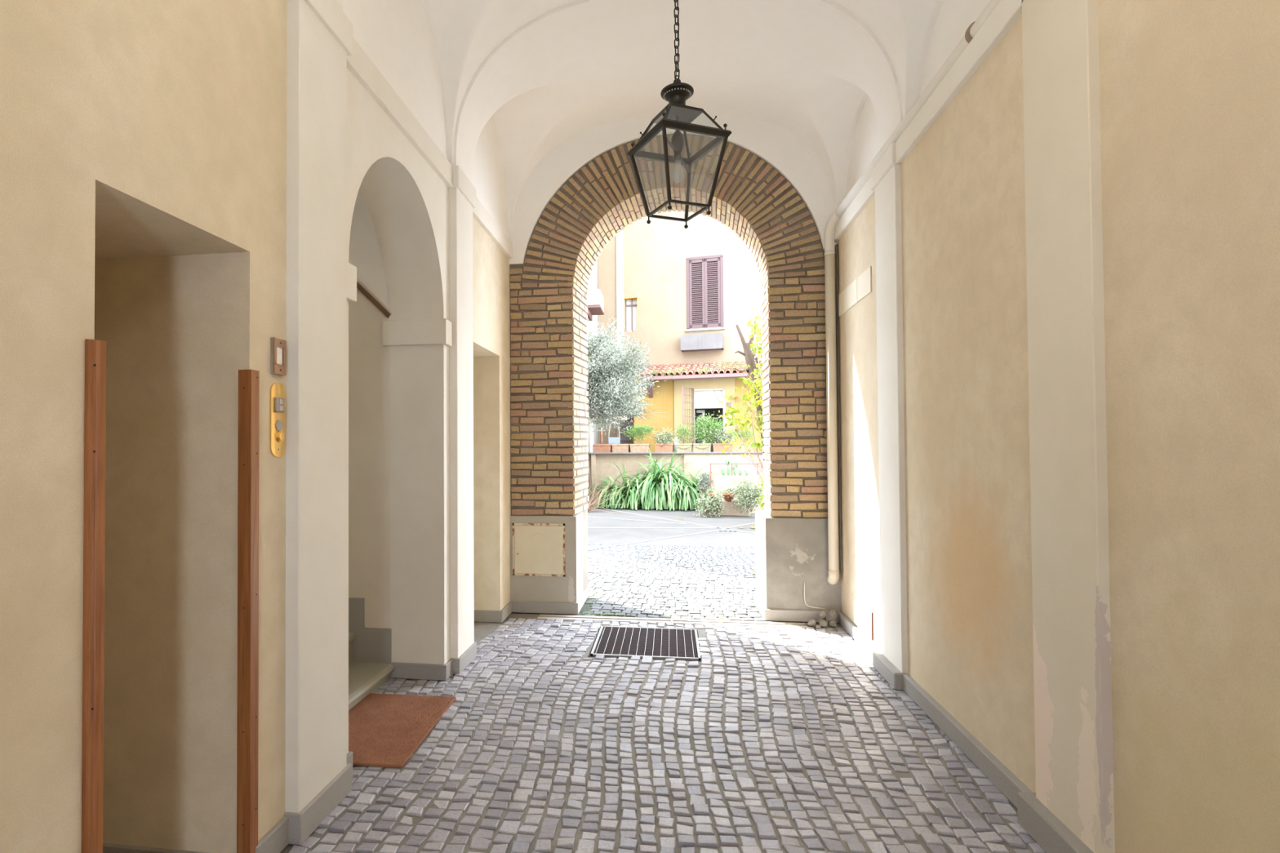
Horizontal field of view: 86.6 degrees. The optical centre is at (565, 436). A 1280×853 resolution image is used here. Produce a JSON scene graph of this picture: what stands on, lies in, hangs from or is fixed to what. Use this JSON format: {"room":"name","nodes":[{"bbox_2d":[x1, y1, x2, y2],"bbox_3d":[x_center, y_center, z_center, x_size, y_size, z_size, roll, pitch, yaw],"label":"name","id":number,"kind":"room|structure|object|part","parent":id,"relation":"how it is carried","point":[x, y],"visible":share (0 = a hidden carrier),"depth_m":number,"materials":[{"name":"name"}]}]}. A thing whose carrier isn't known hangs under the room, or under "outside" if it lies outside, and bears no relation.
{"room":"covered entrance passageway","nodes":[
{"label":"covered entrance passageway","id":0,"kind":"room"},
{"bbox_2d":[0,0,511,852],"bbox_3d":[-1.875,-0.940,2.742,1.602,5.000,8.014,0,-1,9],"label":"wall","id":1,"kind":"structure","parent":0,"point":[143,143],"depth_m":2.38,"materials":[{"name":"paint"}]},
{"bbox_2d":[81,338,106,852],"bbox_3d":[-1.200,0.645,1.714,0.024,1.785,0.042,0,-1,9],"label":"guard","id":2,"kind":"object","parent":1,"relation":"attached to","point":[95,415],"visible":1,"depth_m":1.71,"materials":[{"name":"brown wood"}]},
{"bbox_2d":[236,369,259,852],"bbox_3d":[-1.118,0.657,2.378,0.053,1.785,0.049,0,-1,9],"label":"guard","id":3,"kind":"object","parent":1,"relation":"attached to","point":[247,722],"visible":1,"depth_m":2.36,"materials":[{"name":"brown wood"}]},
{"bbox_2d":[270,382,285,457],"bbox_3d":[-1.079,-0.064,2.548,0.020,0.282,0.096,0,-1,9],"label":"panel","id":4,"kind":"object","parent":1,"relation":"attached to","point":[277,391],"visible":1,"depth_m":2.54,"materials":[{"name":"gold metal"}]},
{"bbox_2d":[275,419,282,431],"bbox_3d":[-1.082,-0.043,2.547,0.006,0.042,0.042,0,-1,9],"label":"switch","id":5,"kind":"object","parent":4,"relation":"attached to","point":[278,423],"depth_m":2.54,"materials":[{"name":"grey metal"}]},
{"bbox_2d":[270,337,286,375],"bbox_3d":[-1.082,-0.301,2.544,0.019,0.134,0.076,0,-1,9],"label":"wall switch plate","id":6,"kind":"object","parent":1,"relation":"attached to","point":[277,346],"visible":1,"depth_m":2.53,"materials":[{"name":"grey metal"}]},
{"bbox_2d":[102,601,511,852],"bbox_3d":[-1.803,1.497,2.527,1.570,0.118,7.694,0,-1,9],"label":"baseboard","id":7,"kind":"structure","parent":1,"relation":"attached to","point":[294,828],"depth_m":2.77,"materials":[{"name":"stone"}]},
{"bbox_2d":[284,0,346,813],"bbox_3d":[-1.028,-0.094,2.797,0.065,3.300,0.390,0,-1,9],"label":"pilaster","id":8,"kind":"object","parent":1,"relation":"attached to","point":[316,377],"depth_m":2.73,"materials":[{"name":"paint"}]},
{"bbox_2d":[303,0,512,258],"bbox_3d":[-0.783,-1.758,4.409,0.085,0.143,3.814,0,-1,9],"label":"trim","id":9,"kind":"structure","parent":1,"relation":"attached to","point":[329,12],"depth_m":3.64,"materials":[{"name":"beige paint"}]},
{"bbox_2d":[448,186,474,658],"bbox_3d":[-0.731,-0.061,4.724,0.065,3.300,0.380,0,-1,9],"label":"trim","id":10,"kind":"structure","parent":1,"relation":"attached to","point":[460,211],"depth_m":4.62,"materials":[{"name":"beige paint"}]},
{"bbox_2d":[348,192,388,308],"bbox_3d":[-2.566,-2.406,4.067,2.600,3.196,1.332,0,-1,9],"label":"ceiling","id":11,"kind":"structure","parent":0,"point":[365,254],"depth_m":4.47,"materials":[{"name":"white paint"}]},
{"bbox_2d":[348,157,444,664],"bbox_3d":[-1.694,-0.720,3.909,1.601,4.600,1.340,0,-1,9],"label":"wall","id":12,"kind":"structure","parent":0,"point":[396,393],"depth_m":4.45,"materials":[{"name":"beige paint"}]},
{"bbox_2d":[346,262,356,302],"bbox_3d":[-1.196,-0.710,3.113,0.428,0.165,0.142,0,-1,9],"label":"trim","id":13,"kind":"structure","parent":12,"relation":"attached to","point":[351,269],"depth_m":3.10,"materials":[{"name":"beige paint"}]},
{"bbox_2d":[382,318,452,346],"bbox_3d":[-0.987,-0.686,4.496,0.438,0.165,0.130,0,-1,9],"label":"trim","id":14,"kind":"structure","parent":12,"relation":"attached to","point":[418,331],"depth_m":4.43,"materials":[{"name":"beige paint"}]},
{"bbox_2d":[334,0,942,242],"bbox_3d":[0.350,-2.441,2.282,2.965,1.150,7.734,0,-1,9],"label":"ceiling","id":15,"kind":"structure","parent":0,"point":[793,68],"depth_m":4.93,"materials":[{"name":"white paint"}]},
{"bbox_2d":[626,0,731,228],"bbox_3d":[0.575,-2.024,3.488,0.392,1.812,0.392,0,-1,-20],"label":"hanging lantern","id":16,"kind":"object","parent":15,"relation":"hanging from","point":[676,115],"visible":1,"depth_m":3.45,"materials":[{"name":"metal"}]},
{"bbox_3d":[0.513,-1.142,3.328,0.021,0.044,0.021,0,-1,-20],"label":"foot knob","id":17,"kind":"part","parent":16,"relation":"part of","materials":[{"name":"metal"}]},
{"bbox_3d":[0.572,-2.379,3.494,0.024,1.069,0.024,0,-1,-3],"label":"chain","id":18,"kind":"part","parent":16,"relation":"part of","materials":[{"name":"metal"}]},
{"bbox_3d":[0.577,-1.668,3.482,0.196,0.030,0.196,0,-1,-20],"label":"roof plate","id":19,"kind":"part","parent":16,"relation":"part of","materials":[{"name":"glass"}]},
{"bbox_3d":[0.578,-1.409,3.477,0.370,0.506,0.370,0,-1,-20],"label":"frame","id":20,"kind":"part","parent":16,"relation":"part of","materials":[{"name":"metal"}]},
{"bbox_2d":[280,613,1046,852],"bbox_3d":[-0.341,1.567,2.283,4.404,0.073,7.660,0,-1,9],"label":"floor","id":21,"kind":"structure","parent":0,"point":[788,740],"depth_m":3.23,"materials":[{"name":"grey stone"}]},
{"bbox_2d":[348,597,395,711],"bbox_3d":[-2.503,0.636,3.995,2.592,1.900,1.352,0,-1,9],"label":"stair","id":22,"kind":"structure","parent":21,"relation":"on","point":[370,649],"depth_m":4.45,"materials":[{"name":"stone"}]},
{"bbox_3d":[-2.230,0.601,4.630,2.179,1.810,0.013,0,-1,9],"label":"skirting","id":23,"kind":"part","parent":22,"relation":"part of","materials":[{"name":"stone"}]},
{"bbox_2d":[348,693,456,768],"bbox_3d":[-0.986,1.561,3.650,0.563,0.024,0.903,0,-1,7],"label":"doormat","id":24,"kind":"object","parent":21,"relation":"on","point":[385,730],"visible":0.84,"depth_m":3.63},
{"bbox_2d":[588,626,701,662],"bbox_3d":[0.633,1.750,5.246,0.844,0.324,0.850,0,-1,9],"label":"floor grate","id":25,"kind":"object","parent":21,"relation":"in","point":[611,642],"visible":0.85,"depth_m":5.21,"materials":[{"name":"metal"}]},
{"bbox_2d":[537,614,807,628],"bbox_3d":[0.894,1.612,5.863,2.300,0.038,0.154,0,-1,9],"label":"channel","id":26,"kind":"object","parent":21,"relation":"on","point":[738,623],"visible":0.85,"depth_m":5.85,"materials":[{"name":"stone"}]},
{"bbox_2d":[807,619,816,626],"bbox_3d":[2.064,1.559,5.658,0.071,0.058,0.085,-1,-1,38],"label":"loose stone","id":27,"kind":"object","parent":21,"relation":"on","point":[811,623],"visible":1,"depth_m":5.63,"materials":[{"name":"grey stone"}]},
{"bbox_2d":[817,619,827,627],"bbox_3d":[2.151,1.560,5.643,0.071,0.054,0.099,0,-1,-9],"label":"loose stone","id":28,"kind":"object","parent":21,"relation":"on","point":[824,624],"visible":0.99,"depth_m":5.62,"materials":[{"name":"grey stone"}]},
{"bbox_2d":[817,610,826,617],"bbox_3d":[2.168,1.496,5.698,0.067,0.061,0.049,0,-1,-12],"label":"loose stone","id":29,"kind":"object","parent":28,"relation":"on","point":[822,614],"visible":1,"depth_m":5.68,"materials":[{"name":"grey stone"}]},
{"bbox_2d":[826,609,836,624],"bbox_3d":[2.247,1.526,5.712,0.067,0.130,0.089,1,-1,-40],"label":"loose stone","id":30,"kind":"object","parent":21,"relation":"on","point":[831,615],"visible":0.68,"depth_m":5.69,"materials":[{"name":"grey stone"}]},
{"bbox_2d":[828,620,836,626],"bbox_3d":[2.234,1.563,5.644,0.061,0.047,0.080,0,-1,-4],"label":"loose stone","id":31,"kind":"object","parent":21,"relation":"on","point":[833,624],"visible":1,"depth_m":5.62,"materials":[{"name":"grey stone"}]},
{"bbox_2d":[342,0,991,238],"bbox_3d":[0.347,-2.660,2.276,2.968,1.602,7.714,0,-1,9],"label":"wall","id":32,"kind":"structure","parent":0,"point":[397,36],"depth_m":3.98,"materials":[{"name":"white paint"}]},
{"bbox_2d":[453,0,902,168],"bbox_3d":[0.661,-2.409,4.412,3.000,1.160,0.110,0,-1,9],"label":"trim","id":33,"kind":"structure","parent":32,"relation":"attached to","point":[829,8],"depth_m":4.49,"materials":[{"name":"white paint"}]},
{"bbox_2d":[587,505,755,549],"bbox_3d":[2.520,1.807,16.216,18.000,0.064,15.122,0,-1,9],"label":"paving","id":34,"kind":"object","parent":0,"point":[620,526],"visible":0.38,"depth_m":12.63,"materials":[{"name":"stone"}]},
{"bbox_2d":[586,260,604,488],"bbox_3d":[-1.851,-3.626,20.184,6.280,11.000,8.000,0,-1,9],"label":"side wing","id":35,"kind":"object","parent":34,"relation":"on","point":[595,300],"visible":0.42,"depth_m":18.23},
{"bbox_2d":[587,466,627,512],"bbox_3d":[0.943,1.212,16.099,1.100,1.161,1.902,0,-1,9],"label":"bare shrub","id":36,"kind":"object","parent":34,"relation":"on","point":[593,503],"visible":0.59,"depth_m":15.96,"materials":[{"name":"beige plant"}]},
{"bbox_2d":[586,311,671,439],"bbox_3d":[0.334,-0.280,12.181,2.770,4.015,2.417,-1,-1,26],"label":"tree","id":37,"kind":"object","parent":34,"relation":"on","point":[611,375],"visible":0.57,"depth_m":11.95,"materials":[{"name":"green plant"}]},
{"bbox_2d":[587,451,764,506],"bbox_3d":[3.067,1.120,18.711,12.000,1.402,3.230,-1,-1,15],"label":"wall","id":38,"kind":"structure","parent":34,"relation":"on","point":[597,461],"depth_m":17.34,"materials":[{"name":"paint"}]},
{"bbox_2d":[600,423,602,444],"bbox_3d":[0.960,0.031,18.060,0.072,0.820,0.068,-1,-1,15],"label":"ornament","id":39,"kind":"object","parent":38,"relation":"on","point":[601,435],"visible":0.56,"depth_m":18.04,"materials":[{"name":"ceramic"}]},
{"bbox_2d":[593,444,612,452],"bbox_3d":[0.982,0.304,17.760,0.470,0.219,0.230,-1,-1,15],"label":"terracotta planter","id":40,"kind":"object","parent":38,"relation":"on","point":[597,447],"visible":0.83,"depth_m":17.66,"materials":[{"name":"ceramic"}]},
{"bbox_2d":[588,416,626,452],"bbox_3d":[0.966,-0.040,17.733,1.300,0.950,0.100,-1,-1,15],"label":"pergola","id":41,"kind":"object","parent":38,"relation":"on","point":[591,428],"visible":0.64,"depth_m":17.77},
{"bbox_3d":[0.691,0.007,17.804,0.070,0.860,0.080,-1,-1,15],"label":"post","id":42,"kind":"part","parent":41,"relation":"part of","materials":[{"name":"stone"}]},
{"bbox_2d":[608,422,620,444],"bbox_3d":[1.295,0.022,18.035,0.368,0.834,0.064,-1,-1,15],"label":"chair","id":43,"kind":"object","parent":38,"relation":"on","point":[611,440],"visible":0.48,"depth_m":18.01,"materials":[{"name":"metal"}]},
{"bbox_3d":[1.293,0.118,18.022,0.300,0.200,0.040,-1,-1,15],"label":"step panel","id":44,"kind":"part","parent":43,"relation":"part of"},
{"bbox_2d":[611,444,629,452],"bbox_3d":[1.446,0.299,17.637,0.450,0.219,0.230,-1,-1,15],"label":"terracotta planter","id":45,"kind":"object","parent":38,"relation":"on","point":[615,447],"visible":0.83,"depth_m":17.54,"materials":[{"name":"ceramic"}]},
{"bbox_2d":[629,444,650,452],"bbox_3d":[1.930,0.294,17.510,0.510,0.219,0.230,-1,-1,15],"label":"terracotta planter","id":46,"kind":"object","parent":38,"relation":"on","point":[633,447],"visible":0.99,"depth_m":17.41,"materials":[{"name":"ceramic"}]},
{"bbox_2d":[620,423,655,444],"bbox_3d":[1.925,-0.087,17.522,0.992,0.552,0.406,0,-1,9],"label":"potted shrub","id":47,"kind":"object","parent":46,"relation":"on","point":[635,431],"visible":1,"depth_m":17.49,"materials":[{"name":"green plant"}]},
{"bbox_2d":[654,443,673,452],"bbox_3d":[2.539,0.287,17.349,0.470,0.219,0.230,-1,-1,15],"label":"terracotta planter","id":48,"kind":"object","parent":38,"relation":"on","point":[669,447],"visible":1,"depth_m":17.25,"materials":[{"name":"ceramic"}]},
{"bbox_2d":[649,427,676,449],"bbox_3d":[2.484,0.056,17.326,0.759,0.755,0.421,-1,-1,28],"label":"potted shrub","id":49,"kind":"object","parent":48,"relation":"in","point":[662,440],"visible":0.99,"depth_m":17.28,"materials":[{"name":"green plant"}]},
{"bbox_2d":[673,437,679,452],"bbox_3d":[2.857,0.206,17.401,0.170,0.380,0.162,0,-1,9],"label":"container","id":50,"kind":"object","parent":38,"relation":"on","point":[675,442],"visible":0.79,"depth_m":17.34,"materials":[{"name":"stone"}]},
{"bbox_2d":[675,443,693,452],"bbox_3d":[3.032,0.282,17.217,0.410,0.219,0.233,-1,-1,15],"label":"terracotta planter","id":51,"kind":"object","parent":38,"relation":"on","point":[682,447],"visible":0.99,"depth_m":17.12,"materials":[{"name":"ceramic"}]},
{"bbox_2d":[673,423,693,443],"bbox_3d":[2.986,-0.053,17.233,0.592,0.587,0.434,0,-1,9],"label":"potted shrub","id":52,"kind":"object","parent":51,"relation":"in","point":[686,432],"visible":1,"depth_m":17.21,"materials":[{"name":"green plant"}]},
{"bbox_2d":[618,360,763,452],"bbox_3d":[5.115,-0.196,18.344,7.560,3.998,1.965,-1,-1,17],"label":"house","id":53,"kind":"structure","parent":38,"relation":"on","point":[686,395],"depth_m":18.45,"materials":[{"name":"paint"}]},
{"bbox_2d":[618,410,634,447],"bbox_3d":[1.796,-0.233,19.495,0.540,1.150,0.020,-1,-1,17],"label":"grille","id":54,"kind":"object","parent":53,"relation":"attached to","point":[625,439],"depth_m":19.53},
{"bbox_2d":[682,386,694,446],"bbox_3d":[3.303,-0.531,18.147,0.040,1.581,0.590,-1,-1,41],"label":"window grille","id":55,"kind":"object","parent":53,"relation":"attached to","point":[688,393],"depth_m":18.39,"materials":[{"name":"beige metal"}]},
{"bbox_2d":[648,360,758,375],"bbox_3d":[3.699,-1.809,18.099,2.907,0.464,0.803,0,-1,10],"label":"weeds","id":56,"kind":"object","parent":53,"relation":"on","point":[681,369],"visible":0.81,"depth_m":18.09,"materials":[{"name":"red tile"}]},
{"bbox_3d":[3.767,0.099,18.295,1.620,3.420,0.030,-1,-1,17],"label":"pale wall panel","id":57,"kind":"part","parent":53,"relation":"part of","materials":[{"name":"beige paint"}]},
{"bbox_2d":[694,390,723,408],"bbox_3d":[3.891,-1.016,18.333,0.800,0.490,0.060,-1,-1,17],"label":"roller blind","id":58,"kind":"object","parent":53,"relation":"attached to","point":[703,398],"depth_m":18.32,"materials":[{"name":"white fabric"}]},
{"bbox_2d":[693,443,711,452],"bbox_3d":[3.467,0.278,17.103,0.450,0.219,0.233,-1,-1,15],"label":"terracotta planter","id":59,"kind":"object","parent":38,"relation":"on","point":[698,447],"visible":1,"depth_m":17.01,"materials":[{"name":"ceramic"}]},
{"bbox_2d":[688,411,728,444],"bbox_3d":[3.636,-0.175,17.086,1.067,0.956,0.566,0,-1,9],"label":"potted shrub","id":60,"kind":"object","parent":59,"relation":"in","point":[701,434],"visible":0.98,"depth_m":17.04,"materials":[{"name":"green plant"}]},
{"bbox_2d":[712,443,732,452],"bbox_3d":[3.955,0.273,16.975,0.500,0.219,0.230,-1,-1,15],"label":"terracotta planter","id":61,"kind":"object","parent":38,"relation":"on","point":[717,447],"visible":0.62,"depth_m":16.89,"materials":[{"name":"ceramic"}]},
{"bbox_2d":[708,423,737,445],"bbox_3d":[3.971,-0.028,16.955,0.912,0.606,0.491,0,-1,9],"label":"potted shrub","id":62,"kind":"object","parent":61,"relation":"in","point":[720,437],"visible":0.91,"depth_m":16.90,"materials":[{"name":"green plant"}]},
{"bbox_2d":[734,443,754,452],"bbox_3d":[4.468,0.268,16.840,0.480,0.219,0.230,-1,-1,15],"label":"terracotta planter","id":63,"kind":"object","parent":38,"relation":"on","point":[741,445],"visible":0.49,"depth_m":16.75,"materials":[{"name":"ceramic"}]},
{"bbox_2d":[728,421,757,443],"bbox_3d":[4.428,-0.083,16.857,0.746,0.639,0.489,0,-1,9],"label":"potted shrub","id":64,"kind":"object","parent":63,"relation":"in","point":[745,431],"visible":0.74,"depth_m":16.80,"materials":[{"name":"green plant"}]},
{"bbox_2d":[597,209,763,452],"bbox_3d":[5.823,-3.691,18.970,10.160,11.000,0.840,-1,-1,19],"label":"apartment building","id":65,"kind":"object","parent":34,"relation":"on","point":[685,292],"visible":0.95,"depth_m":19.74,"materials":[{"name":"paint"}]},
{"bbox_2d":[688,258,705,328],"bbox_3d":[3.819,-4.151,19.599,0.440,1.985,0.045,-1,-1,19],"label":"shutter","id":66,"kind":"object","parent":65,"relation":"hanging from","point":[702,261],"depth_m":19.59,"materials":[{"name":"purple wood"}]},
{"bbox_3d":[4.018,-3.097,19.464,1.150,0.050,0.090,-1,-1,19],"label":"window sill","id":67,"kind":"part","parent":65,"relation":"part of","materials":[{"name":"stone"}]},
{"bbox_2d":[704,257,720,327],"bbox_3d":[4.240,-4.156,19.456,0.440,1.985,0.045,-1,-1,19],"label":"shutter","id":68,"kind":"object","parent":65,"relation":"hanging from","point":[715,324],"depth_m":19.45,"materials":[{"name":"wood"}]},
{"bbox_2d":[695,466,714,502],"bbox_3d":[3.292,1.231,15.952,0.461,1.080,0.419,0,-1,9],"label":"clump","id":69,"kind":"object","parent":34,"relation":"on","point":[704,479],"visible":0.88,"depth_m":15.94,"materials":[{"name":"green plant"}]},
{"bbox_2d":[693,489,719,517],"bbox_3d":[3.080,1.508,14.682,0.616,0.721,0.479,0,-1,9],"label":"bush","id":70,"kind":"object","parent":34,"relation":"on","point":[704,507],"visible":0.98,"depth_m":14.63,"materials":[{"name":"green plant"}]},
{"bbox_2d":[711,485,724,517],"bbox_3d":[3.295,1.423,14.602,0.284,0.713,0.373,0,-1,9],"label":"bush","id":71,"kind":"object","parent":34,"relation":"on","point":[717,510],"visible":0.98,"depth_m":14.57,"materials":[{"name":"green plant"}]},
{"bbox_2d":[710,499,750,516],"bbox_3d":[3.652,1.578,14.980,0.850,0.345,0.320,-1,-1,15],"label":"stone block","id":72,"kind":"object","parent":34,"relation":"on","point":[728,509],"visible":0.42,"depth_m":14.81,"materials":[{"name":"beige stone"}]},
{"bbox_2d":[721,493,735,500],"bbox_3d":[3.595,1.329,14.885,0.299,0.150,0.294,0,-1,9],"label":"clay pot","id":73,"kind":"object","parent":72,"relation":"on","point":[726,497],"visible":0.8,"depth_m":14.79,"materials":[{"name":"orange ceramic"}]},
{"bbox_2d":[718,487,736,493],"bbox_3d":[3.601,1.198,14.895,0.452,0.201,0.246,0,-1,9],"label":"plant","id":74,"kind":"object","parent":73,"relation":"in","point":[729,488],"visible":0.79,"depth_m":14.87,"materials":[{"name":"green plant"}]},
{"bbox_3d":[3.241,1.333,14.980,0.175,0.150,0.172,0,-1,9],"label":"clay pot","id":75,"kind":"object","parent":72,"relation":"on","visible":0},
{"bbox_2d":[706,486,715,493],"bbox_3d":[3.225,1.209,14.973,0.238,0.227,0.217,0,-1,9],"label":"plant","id":76,"kind":"object","parent":75,"relation":"in","point":[711,489],"visible":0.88,"depth_m":14.96,"materials":[{"name":"green plant"}]},
{"bbox_2d":[707,292,764,482],"bbox_3d":[3.509,-0.518,12.918,1.403,4.470,1.052,-1,-1,26],"label":"tree","id":77,"kind":"object","parent":34,"relation":"on","point":[731,411],"visible":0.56,"depth_m":12.84,"materials":[{"name":"yellow plant"}]},
{"bbox_2d":[709,463,764,514],"bbox_3d":[4.101,1.185,15.537,1.520,1.145,0.450,-1,-1,15],"label":"trough","id":78,"kind":"object","parent":34,"relation":"on","point":[724,481],"visible":0.43,"depth_m":15.41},
{"bbox_2d":[720,457,748,475],"bbox_3d":[3.911,0.681,15.627,0.633,0.438,0.040,0,-1,9],"label":"cactus","id":79,"kind":"object","parent":78,"relation":"on","point":[727,461],"visible":0.98,"depth_m":15.62,"materials":[{"name":"green plant"}]},
{"bbox_3d":[4.071,0.884,15.432,1.520,0.545,0.022,-1,-1,15],"label":"rail","id":80,"kind":"part","parent":78,"relation":"part of","materials":[{"name":"white"}]},
{"bbox_2d":[721,472,763,515],"bbox_3d":[3.947,1.251,14.559,1.089,0.958,0.766,0,-1,-10],"label":"bush","id":81,"kind":"object","parent":34,"relation":"on","point":[748,496],"visible":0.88,"depth_m":14.48,"materials":[{"name":"green plant"}]},
{"bbox_2d":[733,320,764,466],"bbox_3d":[3.679,-0.282,13.202,0.722,4.005,0.285,0,-1,-3],"label":"stub","id":82,"kind":"object","parent":34,"relation":"on","point":[749,358],"visible":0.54,"depth_m":13.19,"materials":[{"name":"brown wood"}]},
{"bbox_2d":[755,475,764,511],"bbox_3d":[4.142,1.127,13.783,0.642,1.292,0.532,0,-1,-31],"label":"groundcover","id":83,"kind":"object","parent":34,"relation":"on","point":[762,484],"visible":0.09,"depth_m":13.81,"materials":[{"name":"yellow plant"}]},
{"bbox_3d":[2.191,1.693,17.039,2.300,0.205,0.280,-1,-1,15],"label":"trough","id":84,"kind":"object","parent":34,"relation":"on","visible":0},
{"bbox_2d":[587,461,641,508],"bbox_3d":[1.355,1.195,17.029,1.651,1.166,1.127,0,-1,9],"label":"fern","id":85,"kind":"object","parent":84,"relation":"in","point":[613,486],"visible":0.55,"depth_m":16.91,"materials":[{"name":"green plant"}]},
{"bbox_2d":[599,462,666,510],"bbox_3d":[1.804,1.211,16.778,2.135,1.125,1.272,-1,-1,15],"label":"fern","id":86,"kind":"object","parent":84,"relation":"in","point":[627,501],"visible":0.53,"depth_m":16.63,"materials":[{"name":"green plant"}]},
{"bbox_2d":[618,448,699,511],"bbox_3d":[2.355,1.004,16.563,2.090,1.517,1.539,0,-1,9],"label":"agapanthus","id":87,"kind":"object","parent":84,"relation":"in","point":[670,482],"visible":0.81,"depth_m":16.39,"materials":[{"name":"green plant"}]},
{"bbox_2d":[651,462,716,511],"bbox_3d":[2.866,1.190,16.454,2.018,1.137,1.364,-1,-1,15],"label":"fern","id":88,"kind":"object","parent":84,"relation":"in","point":[684,504],"visible":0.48,"depth_m":16.23,"materials":[{"name":"green plant"}]},
{"bbox_2d":[508,112,841,612],"bbox_3d":[0.969,-2.890,6.429,9.000,9.000,0.720,0,-1,9],"label":"wall","id":89,"kind":"structure","parent":0,"point":[773,192],"depth_m":6.14,"materials":[{"name":"brick"}]},
{"bbox_2d":[512,523,565,576],"bbox_3d":[-0.247,1.035,6.181,0.490,0.480,0.018,0,-1,9],"label":"hatch","id":90,"kind":"object","parent":89,"relation":"attached to","point":[538,548],"visible":1,"depth_m":6.17,"materials":[{"name":"beige metal"}]},
{"bbox_2d":[511,587,839,622],"bbox_3d":[0.974,1.558,6.350,2.880,0.104,0.761,0,-1,9],"label":"baseboard","id":91,"kind":"structure","parent":89,"relation":"attached to","point":[517,606],"depth_m":6.12,"materials":[{"name":"stone"}]},
{"bbox_2d":[803,582,825,609],"bbox_3d":[2.135,1.367,5.796,0.174,0.227,0.026,-1,-1,18],"label":"cable","id":92,"kind":"object","parent":89,"relation":"attached to","point":[803,583],"visible":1,"depth_m":5.80,"materials":[{"name":"beige plastic"}]},
{"bbox_2d":[512,542,838,623],"bbox_3d":[1.308,1.679,8.379,18.000,0.090,4.985,0,-1,9],"label":"ground","id":93,"kind":"structure","parent":0,"point":[692,582],"depth_m":7.56,"materials":[{"name":"grey stone"}]},
{"bbox_2d":[578,591,674,618],"bbox_3d":[0.570,1.612,6.492,0.929,0.037,0.949,0,-1,9],"label":"weeds","id":94,"kind":"object","parent":93,"relation":"on","point":[589,592],"visible":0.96,"depth_m":6.11,"materials":[{"name":"green plant"}]},
{"bbox_2d":[835,0,1279,852],"bbox_3d":[2.027,-0.973,2.139,0.510,5.000,8.014,0,-1,9],"label":"wall","id":95,"kind":"structure","parent":0,"point":[1189,90],"depth_m":2.11,"materials":[{"name":"paint"}]},
{"bbox_2d":[835,244,842,574],"bbox_3d":[2.329,-0.239,5.767,0.026,2.820,0.043,0,-1,-21],"label":"cable","id":96,"kind":"object","parent":95,"relation":"attached to","point":[836,245],"visible":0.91,"depth_m":5.76,"materials":[{"name":"beige plastic"}]},
{"bbox_2d":[875,164,907,673],"bbox_3d":[2.123,-0.082,4.399,0.045,3.300,0.420,0,-1,9],"label":"pilaster","id":97,"kind":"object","parent":95,"relation":"attached to","point":[888,233],"depth_m":4.33,"materials":[{"name":"beige paint"}]},
{"bbox_2d":[824,0,1000,585],"bbox_3d":[1.943,-0.360,3.221,0.132,3.176,5.287,0,-1,8],"label":"drain pipe","id":98,"kind":"object","parent":95,"relation":"attached to","point":[833,578],"visible":0.89,"depth_m":5.71,"materials":[{"name":"metal"}]},
{"bbox_2d":[835,0,1023,242],"bbox_3d":[2.106,-1.771,4.266,0.120,0.132,3.214,0,-1,9],"label":"trim","id":99,"kind":"structure","parent":95,"relation":"attached to","point":[1006,14],"depth_m":3.51,"materials":[{"name":"beige paint"}]},
{"bbox_2d":[838,612,1093,852],"bbox_3d":[1.735,1.464,1.965,0.095,0.125,7.664,0,-1,9],"label":"baseboard","id":100,"kind":"structure","parent":95,"relation":"attached to","point":[1042,825],"depth_m":3.06,"materials":[{"name":"stone"}]},
{"bbox_2d":[1022,0,1115,852],"bbox_3d":[1.819,-0.916,2.477,0.045,4.900,0.420,0,-1,9],"label":"pilaster","id":101,"kind":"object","parent":95,"relation":"attached to","point":[1073,675],"depth_m":2.40,"materials":[{"name":"paint"}]},
{"bbox_3d":[-2.895,-1.210,4.086,3.280,5.600,1.550,0,-1,9],"label":"wall","id":102,"kind":"structure","parent":0,"visible":0},
{"bbox_2d":[356,281,391,317],"bbox_3d":[-2.379,-1.959,4.692,2.449,2.354,0.022,0,-1,9],"label":"handrail","id":103,"kind":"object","parent":102,"relation":"attached to","point":[363,291],"depth_m":4.50,"materials":[{"name":"brown wood"}]}
]}

